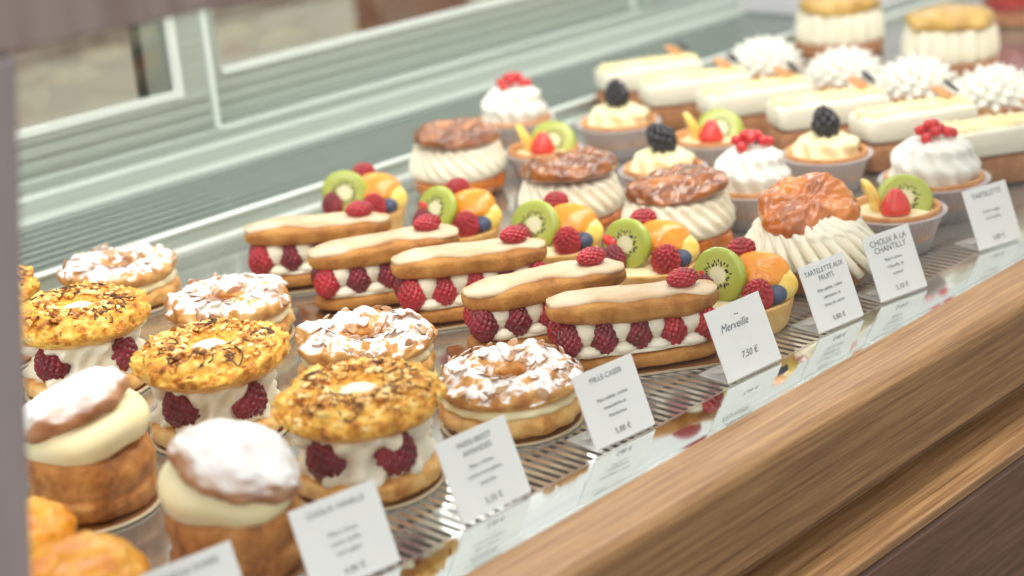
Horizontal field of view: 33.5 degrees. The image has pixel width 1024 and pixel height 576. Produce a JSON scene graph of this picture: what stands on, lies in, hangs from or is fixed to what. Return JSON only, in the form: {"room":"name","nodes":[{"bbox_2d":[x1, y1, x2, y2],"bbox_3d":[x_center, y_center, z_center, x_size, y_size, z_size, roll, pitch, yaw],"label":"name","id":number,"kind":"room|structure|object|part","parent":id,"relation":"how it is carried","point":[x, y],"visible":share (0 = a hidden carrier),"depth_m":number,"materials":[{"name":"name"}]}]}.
{"room":"food shop","nodes":[
{"label":"food shop","id":0,"kind":"room"},
{"bbox_2d":[5,0,320,68],"bbox_3d":[-2.644,-1.453,4.323,0.100,3.150,13.000,13,25,42],"label":"wall","id":1,"kind":"structure","parent":0,"point":[115,38],"depth_m":5.77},
{"bbox_3d":[0.416,0.725,2.121,10.000,0.050,13.000,13,25,42],"label":"floor","id":2,"kind":"structure","parent":0,"visible":0},
{"bbox_2d":[16,0,636,129],"bbox_3d":[-0.448,-0.369,4.463,0.610,0.660,6.020,13,25,42],"label":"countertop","id":3,"kind":"structure","parent":2,"relation":"on","point":[60,89],"depth_m":4.05,"materials":[{"name":"beige"}]},
{"bbox_2d":[353,0,469,32],"bbox_3d":[-0.218,-0.510,3.930,0.270,1.230,0.160,13,25,42],"label":"box","id":4,"kind":"object","parent":2,"relation":"on","point":[369,14],"visible":0.02,"depth_m":3.83,"materials":[{"name":"brown"}]},
{"bbox_2d":[0,0,1023,575],"bbox_3d":[0.166,0.098,1.662,0.915,1.463,2.900,13,25,42],"label":"display case","id":5,"kind":"object","parent":2,"relation":"on","point":[887,440],"visible":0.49,"depth_m":1.18,"materials":[{"name":"brown wood"}]},
{"bbox_3d":[-0.294,0.091,0.630,0.040,0.306,0.289,13,25,42],"label":"post","id":6,"kind":"part","parent":5,"relation":"part of","materials":[{"name":"grey metal"}]},
{"bbox_2d":[25,357,31,366],"bbox_3d":[-0.392,0.052,1.258,0.092,0.002,0.092,13,25,42],"label":"cake board","id":7,"kind":"object","parent":5,"relation":"on","point":[28,361],"visible":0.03,"depth_m":1.24,"materials":[{"name":"beige cardboard"}]},
{"bbox_2d":[22,265,39,360],"bbox_3d":[-0.394,0.021,1.248,0.100,0.065,0.098,6,22,30],"label":"pastry","id":8,"kind":"object","parent":7,"relation":"on","point":[31,286],"visible":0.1,"depth_m":1.24,"materials":[{"name":"yellow food"}]},
{"bbox_2d":[29,497,76,553],"bbox_3d":[-0.261,0.139,0.888,0.067,0.054,0.066,13,25,42],"label":"golden puff","id":9,"kind":"object","parent":5,"relation":"on","point":[49,520],"visible":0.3,"depth_m":0.88,"materials":[{"name":"orange food"}]},
{"bbox_2d":[26,383,148,401],"bbox_3d":[-0.294,0.067,1.188,0.092,0.002,0.092,13,25,42],"label":"cake board","id":10,"kind":"object","parent":5,"relation":"on","point":[144,386],"visible":0.09,"depth_m":1.17,"materials":[{"name":"beige cardboard"}]},
{"bbox_2d":[23,280,150,397],"bbox_3d":[-0.297,0.036,1.179,0.101,0.065,0.097,3,20,23],"label":"pastry","id":11,"kind":"object","parent":10,"relation":"on","point":[72,329],"visible":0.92,"depth_m":1.15,"materials":[{"name":"yellow food"}]},
{"bbox_2d":[31,531,150,575],"bbox_3d":[-0.208,0.152,0.831,0.068,0.057,0.069,13,25,42],"label":"golden puff","id":12,"kind":"object","parent":5,"relation":"on","point":[85,553],"visible":0.94,"depth_m":0.82,"materials":[{"name":"orange food"}]},
{"bbox_3d":[-0.553,-0.283,1.404,0.018,0.462,0.686,13,25,42],"label":"door frame","id":13,"kind":"part","parent":5,"relation":"part of","materials":[{"name":"grey metal"}]},
{"bbox_2d":[76,487,160,533],"bbox_3d":[-0.248,0.127,1.000,0.087,0.002,0.087,13,25,42],"label":"cake board","id":14,"kind":"object","parent":5,"relation":"on","point":[121,521],"visible":0.23,"depth_m":0.97,"materials":[{"name":"beige cardboard"}]},
{"bbox_2d":[26,367,157,524],"bbox_3d":[-0.248,0.088,0.987,0.079,0.081,0.078,13,25,42],"label":"cream puff","id":15,"kind":"object","parent":14,"relation":"on","point":[91,451],"visible":0.92,"depth_m":0.96,"materials":[{"name":"brown food"}]},
{"bbox_3d":[-0.254,0.067,0.980,0.076,0.025,0.073,-8,22,49],"label":"sugared lid","id":16,"kind":"part","parent":15,"relation":"part of","materials":[{"name":"white food"}]},
{"bbox_3d":[-0.538,-0.264,1.414,0.009,0.418,0.664,13,25,42],"label":"edge trim","id":17,"kind":"part","parent":5,"relation":"part of","materials":[{"name":"silver metal"}]},
{"bbox_2d":[150,290,179,312],"bbox_3d":[-0.311,0.010,1.361,0.092,0.002,0.092,13,25,42],"label":"cake board","id":18,"kind":"object","parent":5,"relation":"on","point":[161,306],"visible":0.04,"depth_m":1.33,"materials":[{"name":"beige cardboard"}]},
{"bbox_2d":[56,242,180,307],"bbox_3d":[-0.313,-0.009,1.353,0.095,0.040,0.097,-4,19,1],"label":"ring","id":19,"kind":"object","parent":18,"relation":"on","point":[147,267],"visible":0.8,"depth_m":1.33,"materials":[{"name":"white food"}]},
{"bbox_2d":[139,540,240,575],"bbox_3d":[-0.155,0.153,0.833,0.050,0.043,0.027,-18,23,-35],"label":"price card","id":20,"kind":"object","parent":5,"relation":"on","point":[220,559],"visible":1,"depth_m":0.84,"materials":[{"name":"paper"}]},
{"bbox_2d":[150,426,286,454],"bbox_3d":[-0.187,0.090,1.093,0.092,0.002,0.092,13,25,42],"label":"cake board","id":21,"kind":"object","parent":5,"relation":"on","point":[281,430],"visible":0.11,"depth_m":1.07,"materials":[{"name":"beige cardboard"}]},
{"bbox_2d":[129,317,290,447],"bbox_3d":[-0.189,0.059,1.083,0.099,0.065,0.100,-16,22,-30],"label":"pastry","id":22,"kind":"object","parent":21,"relation":"on","point":[201,371],"visible":0.94,"depth_m":1.05,"materials":[{"name":"yellow food"}]},
{"bbox_2d":[164,556,307,575],"bbox_3d":[-0.145,0.149,0.910,0.087,0.002,0.087,13,25,42],"label":"cake board","id":23,"kind":"object","parent":5,"relation":"on","point":[300,570],"visible":0.06,"depth_m":0.90,"materials":[{"name":"beige cardboard"}]},
{"bbox_2d":[157,418,302,575],"bbox_3d":[-0.148,0.111,0.896,0.074,0.081,0.074,13,25,42],"label":"cream puff","id":24,"kind":"object","parent":23,"relation":"on","point":[220,481],"visible":0.92,"depth_m":0.87,"materials":[{"name":"white food"}]},
{"bbox_3d":[-0.143,0.089,0.888,0.070,0.025,0.070,35,25,34],"label":"sugared lid","id":25,"kind":"part","parent":24,"relation":"part of","materials":[{"name":"white food"}]},
{"bbox_2d":[289,324,294,338],"bbox_3d":[-0.206,0.036,1.257,0.092,0.002,0.092,13,25,42],"label":"cake board","id":26,"kind":"object","parent":5,"relation":"on","point":[292,327],"visible":0.12,"depth_m":1.26,"materials":[{"name":"beige cardboard"}]},
{"bbox_2d":[163,272,295,331],"bbox_3d":[-0.208,0.017,1.250,0.094,0.040,0.093,-8,19,-9],"label":"ring","id":27,"kind":"object","parent":26,"relation":"on","point":[263,297],"visible":0.72,"depth_m":1.23,"materials":[{"name":"white food"}]},
{"bbox_2d":[287,285,315,293],"bbox_3d":[-0.151,-0.006,1.369,0.139,0.002,0.047,-7,19,-6],"label":"board","id":28,"kind":"object","parent":5,"relation":"on","point":[310,288],"visible":0.02,"depth_m":1.35,"materials":[{"name":"beige cardboard"}]},
{"bbox_2d":[244,200,390,287],"bbox_3d":[-0.154,-0.037,1.359,0.117,0.063,0.043,-7,19,-6],"label":"eclair","id":29,"kind":"object","parent":28,"relation":"on","point":[280,246],"visible":0.65,"depth_m":1.34,"materials":[{"name":"beige food"}]},
{"bbox_2d":[287,479,399,575],"bbox_3d":[-0.089,0.129,0.887,0.053,0.043,0.027,-18,23,-35],"label":"price card","id":30,"kind":"object","parent":5,"relation":"on","point":[347,532],"visible":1,"depth_m":0.88,"materials":[{"name":"paper"}]},
{"bbox_2d":[297,301,400,322],"bbox_3d":[-0.094,0.010,1.307,0.139,0.002,0.048,-8,19,-10],"label":"board","id":31,"kind":"object","parent":5,"relation":"on","point":[309,311],"visible":0.24,"depth_m":1.29,"materials":[{"name":"beige cardboard"}]},
{"bbox_2d":[307,213,459,310],"bbox_3d":[-0.097,-0.021,1.297,0.117,0.065,0.044,-8,19,-10],"label":"eclair","id":32,"kind":"object","parent":31,"relation":"on","point":[351,273],"visible":0.66,"depth_m":1.28,"materials":[{"name":"beige food"}]},
{"bbox_2d":[321,162,407,230],"bbox_3d":[-0.127,-0.075,1.480,0.074,0.060,0.071,-2,19,7],"label":"tartlet","id":33,"kind":"object","parent":5,"relation":"on","point":[386,194],"visible":0.73,"depth_m":1.47,"materials":[{"name":"multicoloured food"}]},
{"bbox_3d":[-0.158,-0.191,1.870,0.043,0.072,2.300,13,25,42],"label":"door sill","id":34,"kind":"part","parent":5,"relation":"part of","materials":[{"name":"grey metal"}]},
{"bbox_2d":[297,470,444,511],"bbox_3d":[-0.084,0.113,1.001,0.092,0.002,0.092,13,25,42],"label":"cake board","id":35,"kind":"object","parent":5,"relation":"on","point":[436,484],"visible":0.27,"depth_m":0.97,"materials":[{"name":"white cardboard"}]},
{"bbox_2d":[272,357,447,502],"bbox_3d":[-0.087,0.082,0.991,0.098,0.065,0.101,13,25,42],"label":"pastry","id":36,"kind":"object","parent":35,"relation":"on","point":[352,422],"visible":0.98,"depth_m":0.96,"materials":[{"name":"yellow food"}]},
{"bbox_2d":[21,13,796,273],"bbox_3d":[-0.074,-0.156,1.799,0.143,0.037,2.300,13,25,42],"label":"vent","id":37,"kind":"object","parent":5,"relation":"attached to","point":[201,202],"depth_m":1.68,"materials":[{"name":"metal"}]},
{"bbox_3d":[-0.099,-0.481,1.874,0.018,0.462,0.670,13,25,42],"label":"door frame","id":38,"kind":"part","parent":5,"relation":"part of","materials":[{"name":"grey metal"}]},
{"bbox_3d":[-0.084,-0.461,1.884,0.009,0.418,0.648,13,25,42],"label":"edge trim","id":39,"kind":"part","parent":5,"relation":"part of","materials":[{"name":"silver metal"}]},
{"bbox_2d":[431,320,466,330],"bbox_3d":[-0.028,0.019,1.264,0.139,0.002,0.048,-9,19,-11],"label":"board","id":40,"kind":"object","parent":5,"relation":"on","point":[457,324],"visible":0.02,"depth_m":1.24,"materials":[{"name":"beige cardboard"}]},
{"bbox_2d":[390,225,546,322],"bbox_3d":[-0.030,-0.012,1.254,0.117,0.063,0.043,-9,19,-11],"label":"eclair","id":41,"kind":"object","parent":40,"relation":"on","point":[429,281],"visible":0.68,"depth_m":1.24,"materials":[{"name":"beige food"}]},
{"bbox_2d":[412,177,501,241],"bbox_3d":[-0.044,-0.057,1.405,0.074,0.060,0.071,-1,19,12],"label":"tartlet","id":42,"kind":"object","parent":5,"relation":"on","point":[476,215],"visible":0.65,"depth_m":1.39,"materials":[{"name":"multicoloured food"}]},
{"bbox_2d":[409,116,506,196],"bbox_3d":[-0.050,-0.123,1.584,0.091,0.071,0.090,-18,23,-34],"label":"cream puff","id":43,"kind":"object","parent":5,"relation":"on","point":[471,149],"visible":0.91,"depth_m":1.55,"materials":[{"name":"food"}]},
{"bbox_3d":[-0.053,-0.145,1.577,0.081,0.022,0.086,7,19,25],"label":"caramel lid","id":44,"kind":"part","parent":43,"relation":"part of","materials":[{"name":"food"}]},
{"bbox_2d":[445,343,471,359],"bbox_3d":[0.026,0.038,1.192,0.139,0.002,0.048,-9,19,-11],"label":"board","id":45,"kind":"object","parent":5,"relation":"on","point":[457,349],"visible":0.19,"depth_m":1.19,"materials":[{"name":"beige cardboard"}]},
{"bbox_2d":[461,246,626,351],"bbox_3d":[0.023,0.007,1.182,0.118,0.065,0.044,-9,19,-11],"label":"eclair","id":46,"kind":"object","parent":45,"relation":"on","point":[503,307],"visible":0.63,"depth_m":1.16,"materials":[{"name":"beige food"}]},
{"bbox_2d":[434,414,530,523],"bbox_3d":[-0.018,0.101,0.953,0.052,0.044,0.027,-21,24,-39],"label":"price card","id":47,"kind":"object","parent":5,"relation":"on","point":[482,467],"visible":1,"depth_m":0.95,"materials":[{"name":"paper"}]},
{"bbox_2d":[440,411,583,447],"bbox_3d":[0.000,0.082,1.071,0.092,0.002,0.092,13,25,42],"label":"cake board","id":48,"kind":"object","parent":5,"relation":"on","point":[579,418],"visible":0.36,"depth_m":1.04,"materials":[{"name":"beige cardboard"}]},
{"bbox_2d":[438,338,583,439],"bbox_3d":[-0.001,0.062,1.065,0.096,0.040,0.095,13,25,42],"label":"ring","id":49,"kind":"object","parent":48,"relation":"on","point":[529,382],"visible":0.94,"depth_m":1.04,"materials":[{"name":"white food"}]},
{"bbox_2d":[480,72,554,150],"bbox_3d":[0.002,-0.179,1.720,0.082,0.080,0.082,12,25,41],"label":"tartlet","id":50,"kind":"object","parent":5,"relation":"on","point":[506,106],"visible":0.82,"depth_m":1.70,"materials":[{"name":"white food"}]},
{"bbox_2d":[498,112,554,150],"bbox_3d":[0.004,-0.157,1.727,0.082,0.032,0.082,-2,19,9],"label":"tart","id":51,"kind":"object","parent":50,"relation":"on","point":[507,121],"depth_m":1.69,"materials":[{"name":"white food"}]},
{"bbox_2d":[505,121,583,185],"bbox_3d":[0.030,-0.127,1.592,0.076,0.057,0.076,-2,19,9],"label":"tartlet","id":52,"kind":"object","parent":5,"relation":"on","point":[549,137],"visible":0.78,"depth_m":1.58,"materials":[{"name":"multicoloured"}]},
{"bbox_2d":[505,142,583,185],"bbox_3d":[0.031,-0.115,1.597,0.076,0.032,0.076,-2,19,9],"label":"plastic cup","id":53,"kind":"object","parent":52,"relation":"on","point":[518,154],"depth_m":1.58,"materials":[{"name":"white"}]},
{"bbox_2d":[512,191,603,264],"bbox_3d":[0.036,-0.042,1.340,0.074,0.060,0.071,-1,19,12],"label":"tartlet","id":54,"kind":"object","parent":5,"relation":"on","point":[566,228],"visible":0.72,"depth_m":1.33,"materials":[{"name":"multicoloured food"}]},
{"bbox_2d":[518,145,623,233],"bbox_3d":[0.049,-0.081,1.437,0.091,0.071,0.091,8,22,33],"label":"cream puff","id":55,"kind":"object","parent":5,"relation":"on","point":[587,177],"visible":0.73,"depth_m":1.41,"materials":[{"name":"food"}]},
{"bbox_3d":[0.047,-0.104,1.430,0.081,0.024,0.086,-12,14,-17],"label":"caramel lid","id":56,"kind":"part","parent":55,"relation":"part of","materials":[{"name":"food"}]},
{"bbox_2d":[571,353,654,450],"bbox_3d":[0.059,0.068,1.030,0.050,0.043,0.027,-20,24,-37],"label":"price card","id":57,"kind":"object","parent":5,"relation":"on","point":[614,405],"visible":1,"depth_m":1.03,"materials":[{"name":"paper"}]},
{"bbox_2d":[576,78,661,159],"bbox_3d":[0.104,-0.170,1.671,0.084,0.076,0.084,12,25,41],"label":"tartlet","id":58,"kind":"object","parent":5,"relation":"on","point":[618,126],"visible":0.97,"depth_m":1.65,"materials":[{"name":"white food"}]},
{"bbox_2d":[576,114,661,159],"bbox_3d":[0.106,-0.149,1.678,0.084,0.032,0.084,-2,19,9],"label":"plastic cup","id":59,"kind":"object","parent":58,"relation":"on","point":[623,135],"depth_m":1.65,"materials":[{"name":"white"}]},
{"bbox_2d":[595,39,702,105],"bbox_3d":[0.148,-0.227,1.841,0.112,0.068,0.048,-10,19,-15],"label":"bar","id":60,"kind":"object","parent":5,"relation":"on","point":[628,72],"visible":0.52,"depth_m":1.82,"materials":[{"name":"white food"}]},
{"bbox_2d":[602,208,699,284],"bbox_3d":[0.103,-0.026,1.275,0.074,0.060,0.071,-4,19,3],"label":"tartlet","id":61,"kind":"object","parent":5,"relation":"on","point":[650,248],"visible":0.79,"depth_m":1.26,"materials":[{"name":"multicoloured"}]},
{"bbox_3d":[0.375,-0.669,2.312,0.018,0.462,0.665,13,25,42],"label":"door frame","id":62,"kind":"part","parent":5,"relation":"part of","materials":[{"name":"green metal"}]},
{"bbox_2d":[618,123,707,183],"bbox_3d":[0.132,-0.110,1.492,0.079,0.073,0.079,8,23,34],"label":"tartlet","id":63,"kind":"object","parent":5,"relation":"on","point":[663,151],"visible":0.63,"depth_m":1.48,"materials":[{"name":"white food"}]},
{"bbox_2d":[618,161,707,183],"bbox_3d":[0.134,-0.090,1.499,0.079,0.032,0.079,-2,19,9],"label":"plastic cup","id":64,"kind":"object","parent":63,"relation":"on","point":[631,170],"depth_m":1.47,"materials":[{"name":"white"}]},
{"bbox_2d":[621,163,735,259],"bbox_3d":[0.133,-0.062,1.361,0.092,0.068,0.090,2,20,18],"label":"cream puff","id":65,"kind":"object","parent":5,"relation":"on","point":[694,196],"visible":0.76,"depth_m":1.33,"materials":[{"name":"food"}]},
{"bbox_3d":[0.131,-0.084,1.354,0.085,0.021,0.080,-7,20,10],"label":"caramel lid","id":66,"kind":"part","parent":65,"relation":"part of","materials":[{"name":"food"}]},
{"bbox_2d":[636,352,720,376],"bbox_3d":[0.084,0.050,1.144,0.139,0.002,0.048,-7,19,-8],"label":"board","id":67,"kind":"object","parent":5,"relation":"on","point":[712,360],"visible":0.07,"depth_m":1.13,"materials":[{"name":"beige cardboard"}]},
{"bbox_2d":[545,267,718,371],"bbox_3d":[0.081,0.020,1.133,0.118,0.062,0.044,-7,19,-8],"label":"eclair","id":68,"kind":"object","parent":67,"relation":"on","point":[659,323],"visible":0.95,"depth_m":1.12,"materials":[{"name":"beige food"}]},
{"bbox_2d":[638,52,750,130],"bbox_3d":[0.189,-0.203,1.759,0.112,0.068,0.048,-8,19,-9],"label":"bar","id":69,"kind":"object","parent":5,"relation":"on","point":[668,96],"visible":0.67,"depth_m":1.74,"materials":[{"name":"white food"}]},
{"bbox_2d":[366,181,1023,575],"bbox_3d":[0.377,-0.052,1.383,0.087,0.006,2.300,13,25,42],"label":"grille","id":70,"kind":"object","parent":5,"relation":"attached to","point":[431,527],"depth_m":1.06,"materials":[{"name":"silver metal"}]},
{"bbox_2d":[675,108,745,167],"bbox_3d":[0.185,-0.137,1.584,0.082,0.057,0.082,12,25,41],"label":"tartlet","id":71,"kind":"object","parent":5,"relation":"on","point":[708,139],"visible":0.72,"depth_m":1.57,"materials":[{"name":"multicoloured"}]},
{"bbox_2d":[679,145,733,167],"bbox_3d":[0.186,-0.125,1.588,0.082,0.032,0.082,-2,19,9],"label":"plastic cup","id":72,"kind":"object","parent":71,"relation":"on","point":[709,154],"depth_m":1.55,"materials":[{"name":"white plastic"}]},
{"bbox_2d":[704,291,781,383],"bbox_3d":[0.149,0.031,1.113,0.054,0.045,0.027,-21,24,-39],"label":"price card","id":73,"kind":"object","parent":5,"relation":"on","point":[744,341],"visible":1,"depth_m":1.11,"materials":[{"name":"paper"}]},
{"bbox_3d":[0.454,-0.009,1.323,0.041,0.067,2.900,13,25,42],"label":"rail","id":74,"kind":"part","parent":5,"relation":"part of","materials":[{"name":"brown wood"}]},
{"bbox_2d":[694,237,797,334],"bbox_3d":[0.162,-0.001,1.187,0.074,0.060,0.071,0,19,14],"label":"tartlet","id":75,"kind":"object","parent":5,"relation":"on","point":[738,270],"visible":0.69,"depth_m":1.18,"materials":[{"name":"multicoloured"}]},
{"bbox_2d":[714,129,790,231],"bbox_3d":[0.199,-0.093,1.413,0.079,0.080,0.079,8,23,34],"label":"tartlet","id":76,"kind":"object","parent":5,"relation":"on","point":[752,169],"visible":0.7,"depth_m":1.39,"materials":[{"name":"white food"}]},
{"bbox_2d":[730,198,758,231],"bbox_3d":[0.201,-0.070,1.421,0.079,0.032,0.079,-2,19,9],"label":"plastic cup","id":77,"kind":"object","parent":76,"relation":"on","point":[746,211],"depth_m":1.39,"materials":[{"name":"white"}]},
{"bbox_2d":[696,60,813,135],"bbox_3d":[0.242,-0.184,1.691,0.112,0.068,0.048,-9,19,-13],"label":"bar","id":78,"kind":"object","parent":5,"relation":"on","point":[747,99],"visible":0.64,"depth_m":1.67,"materials":[{"name":"white food"}]},
{"bbox_2d":[726,35,805,79],"bbox_3d":[0.283,-0.253,1.907,0.094,0.059,0.095,13,25,42],"label":"tart","id":79,"kind":"object","parent":5,"relation":"on","point":[758,57],"visible":0.48,"depth_m":1.89,"materials":[{"name":"white food"}]},
{"bbox_2d":[745,171,874,294],"bbox_3d":[0.220,-0.042,1.264,0.116,0.079,0.115,-13,20,-23],"label":"cream puff","id":80,"kind":"object","parent":5,"relation":"on","point":[806,219],"visible":0.8,"depth_m":1.24,"materials":[{"name":"food"}]},
{"bbox_3d":[0.219,-0.061,1.255,0.068,0.022,0.080,34,54,31],"label":"caramel lid","id":81,"kind":"part","parent":80,"relation":"part of","materials":[{"name":"food"}]},
{"bbox_2d":[782,104,873,190],"bbox_3d":[0.276,-0.125,1.496,0.082,0.075,0.082,12,25,41],"label":"tartlet","id":82,"kind":"object","parent":5,"relation":"on","point":[842,155],"visible":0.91,"depth_m":1.48,"materials":[{"name":"white food"}]},
{"bbox_2d":[782,145,873,190],"bbox_3d":[0.278,-0.104,1.503,0.082,0.032,0.082,-2,19,9],"label":"plastic cup","id":83,"kind":"object","parent":82,"relation":"on","point":[847,163],"depth_m":1.47,"materials":[{"name":"white plastic"}]},
{"bbox_2d":[766,70,889,150],"bbox_3d":[0.301,-0.166,1.621,0.112,0.068,0.048,-8,19,-9],"label":"eclair","id":84,"kind":"object","parent":5,"relation":"on","point":[790,118],"visible":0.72,"depth_m":1.60,"materials":[{"name":"white food"}]},
{"bbox_2d":[797,251,863,333],"bbox_3d":[0.219,0.003,1.182,0.047,0.044,0.027,-19,23,-36],"label":"price card","id":85,"kind":"object","parent":5,"relation":"on","point":[827,283],"visible":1,"depth_m":1.18,"materials":[{"name":"paper"}]},
{"bbox_2d":[795,0,883,59],"bbox_3d":[0.394,-0.320,2.050,0.108,0.074,0.107,13,25,42],"label":"pastry","id":86,"kind":"object","parent":5,"relation":"on","point":[821,25],"visible":0.95,"depth_m":2.01,"materials":[{"name":"whipped cream"},{"name":"golden caramel glaze"},{"name":"sponge cake"}]},
{"bbox_2d":[802,45,886,91],"bbox_3d":[0.356,-0.230,1.821,0.094,0.058,0.095,-11,20,-17],"label":"tart","id":87,"kind":"object","parent":5,"relation":"on","point":[831,71],"visible":0.52,"depth_m":1.80,"materials":[{"name":"white food"}]},
{"bbox_3d":[0.469,0.175,1.385,0.080,0.350,2.900,13,25,42],"label":"recess panel","id":88,"kind":"part","parent":5,"relation":"part of","materials":[{"name":"brown wood"}]},
{"bbox_2d":[861,223,926,301],"bbox_3d":[0.274,-0.019,1.230,0.048,0.045,0.027,-17,22,-33],"label":"price card","id":89,"kind":"object","parent":5,"relation":"on","point":[893,260],"visible":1,"depth_m":1.23,"materials":[{"name":"paper"}]},
{"bbox_2d":[855,174,947,253],"bbox_3d":[0.297,-0.059,1.324,0.083,0.057,0.083,8,23,34],"label":"tartlet","id":90,"kind":"object","parent":5,"relation":"on","point":[900,199],"visible":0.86,"depth_m":1.31,"materials":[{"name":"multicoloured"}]},
{"bbox_2d":[865,200,947,253],"bbox_3d":[0.298,-0.047,1.329,0.083,0.032,0.083,-2,19,9],"label":"plastic cup","id":91,"kind":"object","parent":90,"relation":"on","point":[923,217],"depth_m":1.30,"materials":[{"name":"white plastic"}]},
{"bbox_2d":[849,79,977,172],"bbox_3d":[0.367,-0.149,1.554,0.112,0.068,0.048,-10,19,-14],"label":"eclair","id":92,"kind":"object","parent":5,"relation":"on","point":[882,128],"visible":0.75,"depth_m":1.53,"materials":[{"name":"white food"}]},
{"bbox_2d":[873,53,958,103],"bbox_3d":[0.415,-0.210,1.747,0.095,0.058,0.094,-2,19,8],"label":"tart","id":93,"kind":"object","parent":5,"relation":"on","point":[911,78],"visible":0.56,"depth_m":1.73,"materials":[{"name":"white food"}]},
{"bbox_2d":[877,118,991,224],"bbox_3d":[0.346,-0.099,1.394,0.091,0.081,0.091,2,20,19],"label":"tartlet","id":94,"kind":"object","parent":5,"relation":"on","point":[948,163],"visible":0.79,"depth_m":1.37,"materials":[{"name":"white food"}]},
{"bbox_2d":[877,169,991,224],"bbox_3d":[0.348,-0.076,1.402,0.091,0.032,0.091,-2,19,9],"label":"plastic cup","id":95,"kind":"object","parent":94,"relation":"on","point":[947,188],"depth_m":1.37,"materials":[{"name":"white plastic"}]},
{"bbox_3d":[0.494,0.307,1.415,0.040,0.516,2.900,13,25,42],"label":"panel","id":96,"kind":"part","parent":5,"relation":"part of","materials":[{"name":"brown wood"}]},
{"bbox_2d":[901,3,999,79],"bbox_3d":[0.490,-0.278,1.902,0.108,0.074,0.107,-9,19,-12],"label":"pastry","id":97,"kind":"object","parent":5,"relation":"on","point":[962,36],"visible":0.83,"depth_m":1.86,"materials":[{"name":"whipped cream"},{"name":"golden caramel glaze"},{"name":"sponge cake"}]},
{"bbox_2d":[940,99,1023,184],"bbox_3d":[0.427,-0.128,1.479,0.112,0.068,0.048,-9,19,-11],"label":"bar","id":98,"kind":"object","parent":5,"relation":"on","point":[997,140],"visible":0.57,"depth_m":1.46,"materials":[{"name":"beige food"}]},
{"bbox_2d":[948,62,1023,116],"bbox_3d":[0.475,-0.192,1.678,0.094,0.059,0.095,8,23,34],"label":"tart","id":99,"kind":"object","parent":5,"relation":"on","point":[994,90],"visible":0.54,"depth_m":1.65,"materials":[{"name":"white food"}]},
{"bbox_2d":[961,179,1021,250],"bbox_3d":[0.370,-0.057,1.320,0.047,0.044,0.027,-16,21,-29],"label":"price card","id":100,"kind":"object","parent":5,"relation":"on","point":[990,210],"visible":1,"depth_m":1.32,"materials":[{"name":"paper"}]},
{"bbox_2d":[981,0,1023,27],"bbox_3d":[0.642,-0.369,2.140,0.100,0.068,0.100,13,25,42],"label":"pastry","id":101,"kind":"object","parent":5,"relation":"on","point":[1008,13],"visible":0.73,"depth_m":2.11,"materials":[{"name":"food"}]},
{"bbox_3d":[-0.097,0.060,1.158,0.092,0.002,0.092,13,25,42],"label":"cake board","id":102,"kind":"object","parent":5,"relation":"on","visible":0},
{"bbox_2d":[294,305,437,374],"bbox_3d":[-0.100,0.041,1.152,0.096,0.040,0.097,-15,21,-28],"label":"ring","id":103,"kind":"object","parent":102,"relation":"on","point":[366,331],"visible":0.75,"depth_m":1.14,"materials":[{"name":"white food"}]}
]}

